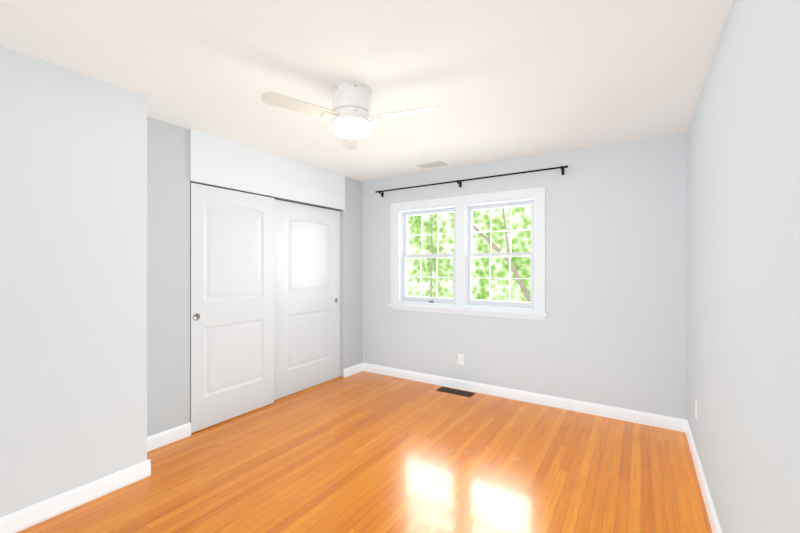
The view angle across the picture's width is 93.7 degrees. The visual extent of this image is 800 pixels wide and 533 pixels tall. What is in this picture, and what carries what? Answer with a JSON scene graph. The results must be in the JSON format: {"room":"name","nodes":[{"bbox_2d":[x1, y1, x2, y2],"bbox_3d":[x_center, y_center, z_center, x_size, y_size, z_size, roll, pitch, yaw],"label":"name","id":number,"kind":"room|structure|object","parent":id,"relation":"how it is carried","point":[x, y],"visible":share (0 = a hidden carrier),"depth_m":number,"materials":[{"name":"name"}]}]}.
{"room":"empty bedroom","nodes":[
{"label":"empty bedroom","id":0,"kind":"room"},
{"bbox_2d":[0,46,146,517],"bbox_3d":[-2.272,0.125,1.875,0.510,2.440,1.600,0,0,33],"label":"wall","id":1,"kind":"structure","parent":0,"point":[73,144],"depth_m":2.08,"materials":[{"name":"grey paint"}]},
{"bbox_2d":[0,363,721,532],"bbox_3d":[-0.229,1.295,2.152,3.350,0.100,4.275,0,0,33],"label":"baseboard","id":2,"kind":"structure","parent":1,"relation":"attached to","point":[22,519],"depth_m":2.85,"materials":[{"name":"white wood"}]},
{"bbox_2d":[147,116,362,436],"bbox_3d":[-1.261,0.125,3.765,0.170,2.440,2.675,0,0,33],"label":"wall","id":3,"kind":"structure","parent":0,"point":[168,144],"depth_m":2.97,"materials":[{"name":"grey paint"}]},
{"bbox_2d":[190,183,273,432],"bbox_3d":[-1.465,0.331,3.348,0.038,2.004,0.816,0,0,33],"label":"closet door","id":4,"kind":"structure","parent":3,"relation":"in","point":[232,232],"depth_m":3.28,"materials":[{"name":"white wood"}]},
{"bbox_2d":[274,199,340,399],"bbox_3d":[-1.020,0.331,4.127,0.038,2.004,1.061,0,0,33],"label":"closet door","id":5,"kind":"structure","parent":3,"relation":"in","point":[307,239],"depth_m":4.09,"materials":[{"name":"white wood"}]},
{"bbox_2d":[17,371,711,532],"bbox_3d":[-0.510,1.402,2.333,4.320,0.126,4.575,0,0,33],"label":"floor","id":6,"kind":"structure","parent":0,"point":[363,451],"depth_m":2.44,"materials":[{"name":"brown wood"}]},
{"bbox_2d":[436,387,474,396],"bbox_3d":[0.594,1.343,4.022,0.390,0.005,0.144,0,0,33],"label":"floor vent","id":7,"kind":"object","parent":6,"relation":"in","point":[442,389],"visible":1,"depth_m":4.02,"materials":[{"name":"brown metal"}]},
{"bbox_2d":[0,0,732,181],"bbox_3d":[-0.510,-1.155,2.333,4.320,0.120,4.575,0,0,33],"label":"ceiling","id":8,"kind":"structure","parent":0,"point":[507,79],"depth_m":2.04,"materials":[{"name":"paint"}]},
{"bbox_2d":[261,81,439,149],"bbox_3d":[-0.262,-0.961,2.254,0.942,0.268,0.967,0,0,33],"label":"ceiling fan","id":9,"kind":"object","parent":8,"relation":"attached to","point":[351,118],"depth_m":2.23,"materials":[{"name":"white plastic"}]},
{"bbox_2d":[417,161,446,168],"bbox_3d":[0.343,-1.091,4.026,0.290,0.008,0.156,0,0,33],"label":"ceiling vent","id":10,"kind":"object","parent":8,"relation":"in","point":[438,163],"depth_m":4.01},
{"bbox_2d":[363,132,687,420],"bbox_3d":[0.622,0.125,4.235,4.170,2.440,0.150,0,0,33],"label":"wall","id":11,"kind":"structure","parent":0,"point":[614,332],"depth_m":3.46,"materials":[{"name":"grey paint"}]},
{"bbox_2d":[458,354,463,364],"bbox_3d":[0.667,1.020,4.112,0.070,0.114,0.008,0,0,33],"label":"outlet","id":12,"kind":"object","parent":11,"relation":"attached to","point":[460,356],"visible":1,"depth_m":4.11,"materials":[{"name":"white plastic"}]},
{"bbox_2d":[388,187,547,320],"bbox_3d":[0.682,-0.124,4.167,1.849,1.298,0.200,0,0,33],"label":"window","id":13,"kind":"structure","parent":11,"relation":"in","point":[462,303],"depth_m":4.12,"materials":[{"name":"white wood"}]},
{"bbox_2d":[375,165,567,196],"bbox_3d":[0.642,-0.905,4.082,2.196,0.075,0.088,0,0,33],"label":"curtain rod","id":14,"kind":"object","parent":11,"relation":"attached to","point":[459,182],"visible":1,"depth_m":3.95,"materials":[{"name":"black metal"}]},
{"bbox_2d":[688,0,799,532],"bbox_3d":[1.244,0.125,1.207,0.150,2.440,4.575,0,0,33],"label":"wall","id":15,"kind":"structure","parent":0,"point":[744,129],"depth_m":1.32,"materials":[{"name":"grey paint"}]},
{"bbox_2d":[695,399,696,418],"bbox_3d":[2.016,0.973,2.556,0.008,0.114,0.070,0,0,33],"label":"outlet","id":16,"kind":"object","parent":15,"relation":"attached to","point":[695,399],"visible":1,"depth_m":2.54,"materials":[{"name":"white plastic"}]},
{"label":"outside","id":17,"kind":"structure","parent":0,"visible":0},
{"bbox_2d":[406,206,530,301],"bbox_3d":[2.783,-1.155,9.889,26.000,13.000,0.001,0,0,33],"label":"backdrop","id":18,"kind":"structure","parent":17,"point":[520,216],"depth_m":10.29,"materials":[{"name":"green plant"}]},
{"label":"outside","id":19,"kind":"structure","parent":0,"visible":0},
{"bbox_2d":[430,208,529,301],"bbox_3d":[1.410,0.747,7.231,0.597,5.206,2.702,0,0,-45],"label":"tree","id":20,"kind":"object","parent":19,"point":[514,270],"visible":0.27,"depth_m":6.88,"materials":[{"name":"brown plant"}]}
]}

